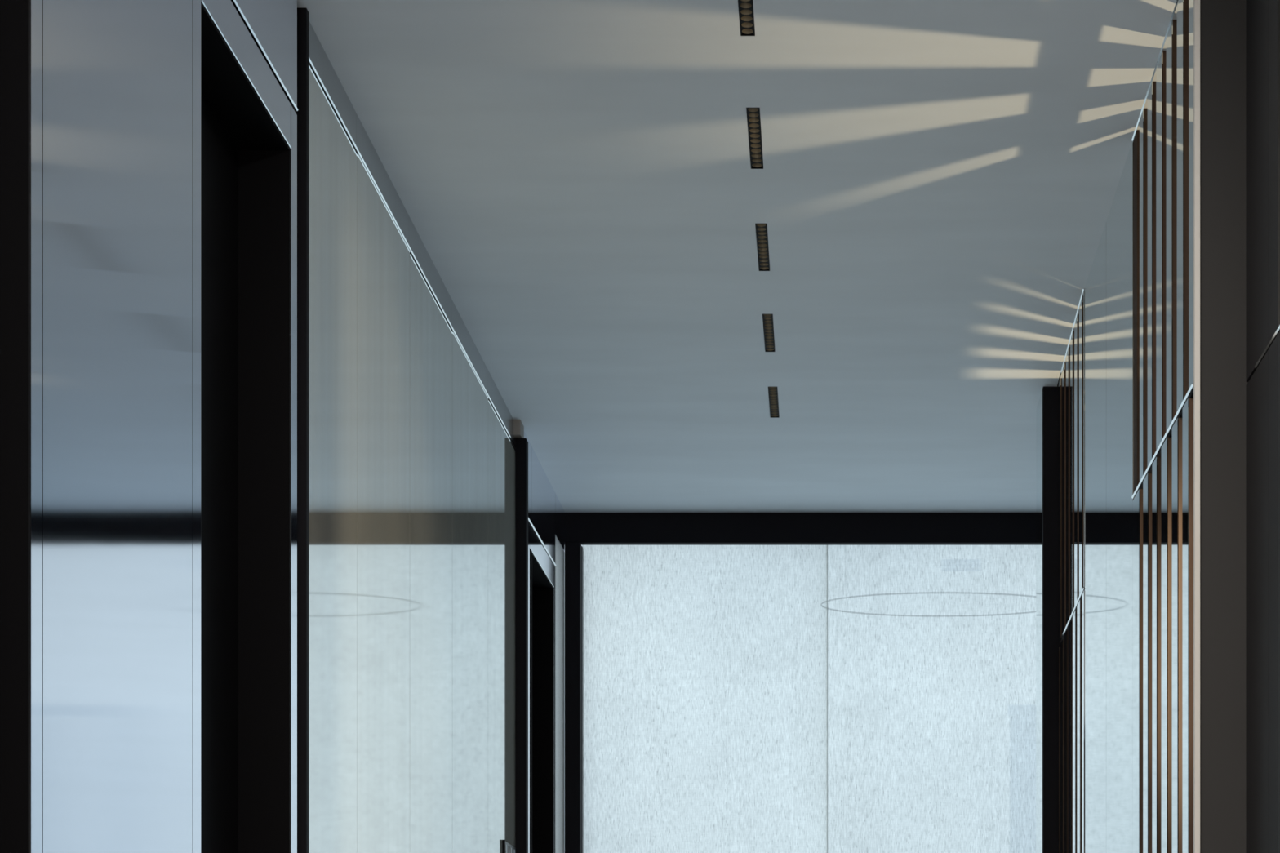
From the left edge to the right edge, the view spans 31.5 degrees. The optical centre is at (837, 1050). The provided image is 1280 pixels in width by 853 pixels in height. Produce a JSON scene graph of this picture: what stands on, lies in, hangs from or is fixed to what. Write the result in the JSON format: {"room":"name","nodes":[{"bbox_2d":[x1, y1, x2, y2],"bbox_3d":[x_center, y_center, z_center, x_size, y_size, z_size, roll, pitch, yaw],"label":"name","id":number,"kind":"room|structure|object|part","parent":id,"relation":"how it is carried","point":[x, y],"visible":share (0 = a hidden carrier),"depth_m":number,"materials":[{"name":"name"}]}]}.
{"room":"hallway","nodes":[
{"label":"hallway","id":0,"kind":"room"},
{"bbox_2d":[30,0,564,852],"bbox_3d":[-1.412,-0.400,3.485,0.416,4.000,13.370,0,0,0],"label":"wall","id":1,"kind":"structure","parent":0,"point":[412,436],"depth_m":4.58,"materials":[{"name":"clear glass"}]},
{"bbox_2d":[0,0,30,852],"bbox_3d":[-1.292,-0.215,3.075,0.132,3.630,0.710,0,0,0],"label":"door","id":2,"kind":"structure","parent":1,"relation":"in","point":[15,15],"depth_m":3.42,"materials":[{"name":"black"}]},
{"bbox_3d":[-1.294,-0.264,3.455,0.131,3.728,0.048,0,0,0],"label":"panel","id":3,"kind":"part","parent":1,"relation":"part of","materials":[{"name":"silver metal"}]},
{"bbox_3d":[-1.294,-0.264,3.886,0.131,3.728,0.807,0,0,0],"label":"panel","id":4,"kind":"part","parent":1,"relation":"part of","materials":[{"name":"clear glass"}]},
{"bbox_3d":[-1.294,-0.264,4.321,0.131,3.728,0.055,0,0,0],"label":"panel","id":5,"kind":"part","parent":1,"relation":"part of","materials":[{"name":"silver metal"}]},
{"bbox_3d":[-1.294,-2.079,4.707,0.131,0.098,0.711,0,0,0],"label":"panel","id":6,"kind":"part","parent":1,"relation":"part of","materials":[{"name":"silver metal"}]},
{"bbox_2d":[200,0,291,852],"bbox_3d":[-1.292,-0.215,4.707,0.132,3.630,0.714,0,0,0],"label":"door","id":7,"kind":"structure","parent":1,"relation":"in","point":[246,154],"depth_m":5.06,"materials":[{"name":"black"}]},
{"bbox_3d":[-1.294,-2.270,3.921,0.131,0.260,2.400,0,0,0],"label":"panel","id":8,"kind":"part","parent":1,"relation":"part of","materials":[{"name":"clear glass"}]},
{"bbox_3d":[-1.294,-0.264,5.093,0.131,3.728,0.056,0,0,0],"label":"panel","id":9,"kind":"part","parent":1,"relation":"part of","materials":[{"name":"clear glass"}]},
{"bbox_3d":[-1.294,-2.353,5.484,0.129,0.094,0.558,0,0,0],"label":"fascia panel","id":10,"kind":"part","parent":1,"relation":"part of","materials":[{"name":"grey metal"}]},
{"bbox_3d":[-1.294,-0.345,5.484,0.131,3.890,0.557,0,0,0],"label":"panel","id":11,"kind":"part","parent":1,"relation":"part of","materials":[{"name":"glass"}]},
{"bbox_3d":[-1.294,-2.353,6.119,0.129,0.094,0.708,0,0,0],"label":"fascia panel","id":12,"kind":"part","parent":1,"relation":"part of","materials":[{"name":"grey metal"}]},
{"bbox_3d":[-1.294,-0.348,6.119,0.131,3.896,0.707,0,0,0],"label":"panel","id":13,"kind":"part","parent":1,"relation":"part of","materials":[{"name":"glass"}]},
{"bbox_3d":[-1.294,-2.353,6.831,0.129,0.094,0.715,0,0,0],"label":"fascia panel","id":14,"kind":"part","parent":1,"relation":"part of","materials":[{"name":"grey metal"}]},
{"bbox_3d":[-1.294,-0.345,6.831,0.131,3.890,0.714,0,0,0],"label":"panel","id":15,"kind":"part","parent":1,"relation":"part of","materials":[{"name":"glass"}]},
{"bbox_3d":[-1.294,-2.353,7.556,0.129,0.094,0.733,0,0,0],"label":"fascia panel","id":16,"kind":"part","parent":1,"relation":"part of","materials":[{"name":"grey metal"}]},
{"bbox_3d":[-1.294,-0.348,7.556,0.131,3.896,0.732,0,0,0],"label":"panel","id":17,"kind":"part","parent":1,"relation":"part of","materials":[{"name":"glass"}]},
{"bbox_3d":[-1.294,-2.353,8.261,0.129,0.094,0.676,0,0,0],"label":"fascia panel","id":18,"kind":"part","parent":1,"relation":"part of","materials":[{"name":"grey metal"}]},
{"bbox_3d":[-1.294,-0.345,8.261,0.131,3.890,0.675,0,0,0],"label":"panel","id":19,"kind":"part","parent":1,"relation":"part of","materials":[{"name":"glass"}]},
{"bbox_2d":[502,840,515,852],"bbox_3d":[-1.223,-0.662,8.411,0.009,0.224,0.298,0,0,0],"label":"wall sign","id":20,"kind":"object","parent":1,"relation":"attached to","point":[507,848],"visible":1,"depth_m":8.37,"materials":[{"name":"grey"}]},
{"bbox_3d":[-1.286,-2.244,8.795,0.147,0.312,0.267,0,0,0],"label":"panel","id":21,"kind":"part","parent":1,"relation":"part of","materials":[{"name":"silver metal"}]},
{"bbox_3d":[-1.286,-0.239,8.770,0.147,3.678,0.217,0,0,0],"label":"panel","id":22,"kind":"part","parent":1,"relation":"part of","materials":[{"name":"silver metal"}]},
{"bbox_2d":[529,551,553,852],"bbox_3d":[-1.284,-0.192,9.290,0.148,3.584,0.680,0,0,0],"label":"door","id":23,"kind":"structure","parent":1,"relation":"in","point":[541,588],"depth_m":9.62,"materials":[{"name":"black"}]},
{"bbox_3d":[-1.286,-2.031,9.255,0.147,0.094,0.747,0,0,0],"label":"panel","id":24,"kind":"part","parent":1,"relation":"part of","materials":[{"name":"silver metal"}]},
{"bbox_3d":[-1.286,-2.244,9.310,0.147,0.312,0.757,0,0,0],"label":"panel","id":25,"kind":"part","parent":1,"relation":"part of","materials":[{"name":"silver metal"}]},
{"bbox_3d":[-1.286,-0.239,9.660,0.147,3.678,0.057,0,0,0],"label":"panel","id":26,"kind":"part","parent":1,"relation":"part of","materials":[{"name":"glass"}]},
{"bbox_3d":[-1.286,-0.310,9.855,0.147,3.820,0.327,0,0,0],"label":"panel","id":27,"kind":"part","parent":1,"relation":"part of","materials":[{"name":"metal"}]},
{"bbox_3d":[-1.286,-2.312,9.855,0.147,0.177,0.327,0,0,0],"label":"panel","id":28,"kind":"part","parent":1,"relation":"part of","materials":[{"name":"silver metal"}]},
{"bbox_2d":[297,0,1177,512],"bbox_3d":[0.175,-2.500,3.650,3.750,0.200,13.700,0,0,0],"label":"ceiling","id":29,"kind":"structure","parent":0,"point":[935,189],"depth_m":6.47,"materials":[{"name":"paint"}]},
{"bbox_2d":[737,0,755,35],"bbox_3d":[-0.209,-2.426,5.126,0.034,0.053,0.397,0,0,0],"label":"ceiling light","id":30,"kind":"object","parent":29,"relation":"attached to","point":[746,16],"visible":0.99,"depth_m":5.25,"materials":[{"name":"black metal"}]},
{"bbox_2d":[746,107,763,168],"bbox_3d":[-0.216,-2.426,5.929,0.034,0.053,0.397,0,0,0],"label":"ceiling light","id":31,"kind":"object","parent":29,"relation":"attached to","point":[753,120],"visible":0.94,"depth_m":5.92,"materials":[{"name":"black metal"}]},
{"bbox_2d":[755,223,769,271],"bbox_3d":[-0.222,-2.426,6.731,0.034,0.053,0.397,0,0,0],"label":"ceiling light","id":32,"kind":"object","parent":29,"relation":"attached to","point":[762,235],"visible":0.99,"depth_m":6.73,"materials":[{"name":"black metal"}]},
{"bbox_2d":[762,314,774,351],"bbox_3d":[-0.228,-2.426,7.534,0.034,0.053,0.397,0,0,0],"label":"ceiling light","id":33,"kind":"object","parent":29,"relation":"attached to","point":[768,326],"visible":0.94,"depth_m":7.53,"materials":[{"name":"black metal"}]},
{"bbox_2d":[768,386,779,417],"bbox_3d":[-0.234,-2.426,8.337,0.034,0.053,0.397,0,0,0],"label":"ceiling light","id":34,"kind":"object","parent":29,"relation":"attached to","point":[772,391],"visible":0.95,"depth_m":8.34,"materials":[{"name":"black metal"}]},
{"bbox_2d":[1035,0,1279,852],"bbox_3d":[1.373,-0.400,2.615,1.255,4.000,11.630,0,0,0],"label":"wall","id":35,"kind":"structure","parent":0,"point":[1237,42],"depth_m":4.91,"materials":[{"name":"glass"}]},
{"bbox_3d":[0.772,-0.400,8.295,0.055,4.000,0.258,0,0,0],"label":"panel","id":36,"kind":"part","parent":35,"relation":"part of","materials":[{"name":"clear glass"}]},
{"bbox_3d":[0.799,-0.400,6.803,0.040,4.000,0.563,0,0,0],"label":"panel","id":37,"kind":"part","parent":35,"relation":"part of","materials":[{"name":"clear glass"}]},
{"bbox_3d":[0.799,-0.400,6.228,0.040,4.000,0.583,0,0,0],"label":"panel","id":38,"kind":"part","parent":35,"relation":"part of","materials":[{"name":"clear glass"}]},
{"bbox_3d":[0.785,-0.400,4.915,0.012,4.000,0.020,0,0,0],"label":"edge trim","id":39,"kind":"part","parent":35,"relation":"part of","materials":[{"name":"white"}]},
{"bbox_3d":[0.871,-0.400,4.918,0.159,4.000,0.012,0,0,0],"label":"return panel","id":40,"kind":"part","parent":35,"relation":"part of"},
{"bbox_3d":[0.921,0.074,4.809,0.058,3.051,0.309,0,0,0],"label":"panel","id":41,"kind":"part","parent":35,"relation":"part of","materials":[{"name":"brown metal"}]},
{"bbox_3d":[0.921,-1.929,4.809,0.058,0.941,0.309,0,0,0],"label":"panel","id":42,"kind":"part","parent":35,"relation":"part of","materials":[{"name":"brown metal"}]},
{"bbox_3d":[0.921,0.074,4.607,0.058,3.051,0.092,0,0,0],"label":"panel","id":43,"kind":"part","parent":35,"relation":"part of","materials":[{"name":"brown metal"}]},
{"bbox_3d":[0.921,-1.929,4.607,0.058,0.941,0.092,0,0,0],"label":"panel","id":44,"kind":"part","parent":35,"relation":"part of","materials":[{"name":"brown metal"}]},
{"bbox_3d":[0.921,-1.929,4.080,0.058,0.941,0.958,0,0,0],"label":"panel","id":45,"kind":"part","parent":35,"relation":"part of","materials":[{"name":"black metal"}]},
{"bbox_3d":[0.921,0.074,4.080,0.058,3.051,0.958,0,0,0],"label":"panel","id":46,"kind":"part","parent":35,"relation":"part of","materials":[{"name":"brown metal"}]},
{"bbox_3d":[0.175,1.675,3.650,3.750,0.150,13.700,0,0,0],"label":"floor","id":47,"kind":"structure","parent":0,"visible":0},
{"bbox_2d":[296,7,309,852],"bbox_3d":[-1.232,-0.400,5.192,0.023,4.000,0.025,0,0,0],"label":"post","id":48,"kind":"object","parent":47,"relation":"on","point":[303,15],"visible":0.86,"depth_m":5.18,"materials":[{"name":"black metal"}]},
{"bbox_2d":[515,438,528,852],"bbox_3d":[-1.208,-0.370,8.629,0.041,3.940,0.058,0,0,0],"label":"post","id":49,"kind":"object","parent":47,"relation":"on","point":[522,444],"visible":1,"depth_m":8.60,"materials":[{"name":"black metal"}]},
{"bbox_2d":[1042,386,1058,852],"bbox_3d":[0.802,-0.400,8.150,0.116,4.000,0.030,0,0,0],"label":"post","id":50,"kind":"object","parent":47,"relation":"on","point":[1050,393],"visible":0.57,"depth_m":8.13,"materials":[{"name":"black metal"}]},
{"bbox_2d":[1057,288,1084,852],"bbox_3d":[0.824,-0.400,7.610,0.082,4.000,1.042,0,0,1],"label":"screen","id":51,"kind":"object","parent":47,"relation":"on","point":[1071,387],"visible":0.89,"depth_m":7.52,"materials":[{"name":"brown wood"}]},
{"bbox_3d":[0.798,0.075,8.110,0.002,3.049,0.041,0,0,1],"label":"plate","id":52,"kind":"part","parent":51,"relation":"part of","materials":[{"name":"silver metal"}]},
{"bbox_3d":[0.797,-1.931,8.082,0.002,0.939,0.096,0,0,1],"label":"plate","id":53,"kind":"part","parent":51,"relation":"part of","materials":[{"name":"silver metal"}]},
{"bbox_3d":[0.795,0.075,7.970,0.002,3.049,0.101,0,0,1],"label":"plate","id":54,"kind":"part","parent":51,"relation":"part of","materials":[{"name":"silver metal"}]},
{"bbox_3d":[0.794,-1.931,7.900,0.002,0.939,0.091,0,0,1],"label":"plate","id":55,"kind":"part","parent":51,"relation":"part of","materials":[{"name":"silver metal"}]},
{"bbox_3d":[0.792,0.075,7.800,0.002,3.049,0.101,0,0,1],"label":"plate","id":56,"kind":"part","parent":51,"relation":"part of","materials":[{"name":"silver metal"}]},
{"bbox_3d":[0.790,-1.931,7.728,0.002,0.939,0.096,0,0,1],"label":"plate","id":57,"kind":"part","parent":51,"relation":"part of","materials":[{"name":"silver metal"}]},
{"bbox_3d":[0.788,0.075,7.628,0.002,3.049,0.106,0,0,1],"label":"plate","id":58,"kind":"part","parent":51,"relation":"part of","materials":[{"name":"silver metal"}]},
{"bbox_3d":[0.787,-1.931,7.555,0.002,0.939,0.091,0,0,1],"label":"plate","id":59,"kind":"part","parent":51,"relation":"part of","materials":[{"name":"silver metal"}]},
{"bbox_3d":[0.828,-1.455,7.610,0.074,0.011,1.042,0,0,1],"label":"rail","id":60,"kind":"part","parent":51,"relation":"part of","materials":[{"name":"silver metal"}]},
{"bbox_3d":[0.785,0.075,7.455,0.002,3.049,0.101,0,0,1],"label":"plate","id":61,"kind":"part","parent":51,"relation":"part of","materials":[{"name":"silver metal"}]},
{"bbox_3d":[0.784,-1.931,7.385,0.002,0.939,0.101,0,0,1],"label":"plate","id":62,"kind":"part","parent":51,"relation":"part of","materials":[{"name":"silver metal"}]},
{"bbox_3d":[0.782,0.075,7.282,0.002,3.049,0.106,0,0,1],"label":"plate","id":63,"kind":"part","parent":51,"relation":"part of","materials":[{"name":"silver metal"}]},
{"bbox_3d":[0.780,-1.931,7.211,0.002,0.939,0.103,0,0,1],"label":"plate","id":64,"kind":"part","parent":51,"relation":"part of","materials":[{"name":"silver metal"}]},
{"bbox_3d":[0.779,0.075,7.125,0.002,3.049,0.071,0,0,1],"label":"plate","id":65,"kind":"part","parent":51,"relation":"part of","materials":[{"name":"silver metal"}]},
{"bbox_3d":[0.778,-1.931,7.095,0.002,0.939,0.011,0,0,1],"label":"plate","id":66,"kind":"part","parent":51,"relation":"part of","materials":[{"name":"silver metal"}]},
{"bbox_2d":[1131,0,1193,852],"bbox_3d":[0.816,-0.400,5.430,0.082,4.000,1.011,0,0,0],"label":"screen","id":67,"kind":"object","parent":47,"relation":"on","point":[1163,494],"visible":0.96,"depth_m":5.36,"materials":[{"name":"brown wood"}]},
{"bbox_3d":[0.780,0.075,5.872,0.002,3.049,0.128,0,0,0],"label":"plate","id":68,"kind":"part","parent":67,"relation":"part of","materials":[{"name":"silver metal"}]},
{"bbox_3d":[0.780,-1.931,5.767,0.002,0.939,0.067,0,0,0],"label":"plate","id":69,"kind":"part","parent":67,"relation":"part of","materials":[{"name":"brown wood"}]},
{"bbox_3d":[0.780,0.075,5.691,0.002,3.049,0.086,0,0,0],"label":"plate","id":70,"kind":"part","parent":67,"relation":"part of","materials":[{"name":"silver metal"}]},
{"bbox_3d":[0.780,-1.931,5.614,0.002,0.939,0.079,0,0,0],"label":"plate","id":71,"kind":"part","parent":67,"relation":"part of","materials":[{"name":"silver metal"}]},
{"bbox_3d":[0.780,0.075,5.530,0.002,3.049,0.077,0,0,0],"label":"plate","id":72,"kind":"part","parent":67,"relation":"part of","materials":[{"name":"silver metal"}]},
{"bbox_3d":[0.780,-1.931,5.450,0.002,0.939,0.096,0,0,0],"label":"plate","id":73,"kind":"part","parent":67,"relation":"part of","materials":[{"name":"brown wood"}]},
{"bbox_3d":[0.820,-1.455,5.430,0.074,0.011,1.010,0,0,0],"label":"rail","id":74,"kind":"part","parent":67,"relation":"part of","materials":[{"name":"silver metal"}]},
{"bbox_3d":[0.780,0.075,5.365,0.002,3.049,0.095,0,0,0],"label":"plate","id":75,"kind":"part","parent":67,"relation":"part of","materials":[{"name":"brown wood"}]},
{"bbox_3d":[0.780,-1.931,5.286,0.002,0.939,0.091,0,0,0],"label":"plate","id":76,"kind":"part","parent":67,"relation":"part of","materials":[{"name":"brown wood"}]},
{"bbox_3d":[0.780,0.075,5.197,0.002,3.049,0.087,0,0,0],"label":"plate","id":77,"kind":"part","parent":67,"relation":"part of","materials":[{"name":"silver metal"}]},
{"bbox_3d":[0.780,-1.931,5.118,0.002,0.939,0.093,0,0,0],"label":"plate","id":78,"kind":"part","parent":67,"relation":"part of","materials":[{"name":"brown wood"}]},
{"bbox_3d":[0.780,0.075,5.039,0.002,3.049,0.083,0,0,0],"label":"plate","id":79,"kind":"part","parent":67,"relation":"part of","materials":[{"name":"silver metal"}]},
{"bbox_3d":[0.780,-1.931,4.957,0.002,0.939,0.065,0,0,0],"label":"plate","id":80,"kind":"part","parent":67,"relation":"part of","materials":[{"name":"brown wood"}]},
{"bbox_3d":[1.810,-0.400,9.300,0.380,4.000,1.740,0,0,0],"label":"wall","id":81,"kind":"structure","parent":0,"visible":0},
{"bbox_2d":[564,512,1035,852],"bbox_3d":[0.195,-0.400,10.105,2.850,4.000,0.170,0,0,0],"label":"window","id":82,"kind":"structure","parent":81,"relation":"in","point":[580,528],"depth_m":10.04,"materials":[{"name":"black metal"}]},
{"bbox_3d":[-1.178,-0.333,10.095,0.068,3.865,0.150,0,0,0],"label":"frame","id":83,"kind":"part","parent":82,"relation":"part of","materials":[{"name":"black metal"}]},
{"bbox_2d":[582,545,827,852],"bbox_3d":[-0.593,-0.431,10.110,1.102,3.786,0.028,0,0,0],"label":"roller blind","id":84,"kind":"object","parent":82,"relation":"attached to","point":[704,668],"visible":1,"depth_m":10.11,"materials":[{"name":"fabric"}]},
{"bbox_2d":[827,545,1035,852],"bbox_3d":[0.505,-0.431,10.144,1.107,3.786,0.028,0,0,0],"label":"roller blind","id":85,"kind":"object","parent":82,"relation":"attached to","point":[931,649],"visible":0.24,"depth_m":10.14,"materials":[{"name":"fabric"}]}
]}

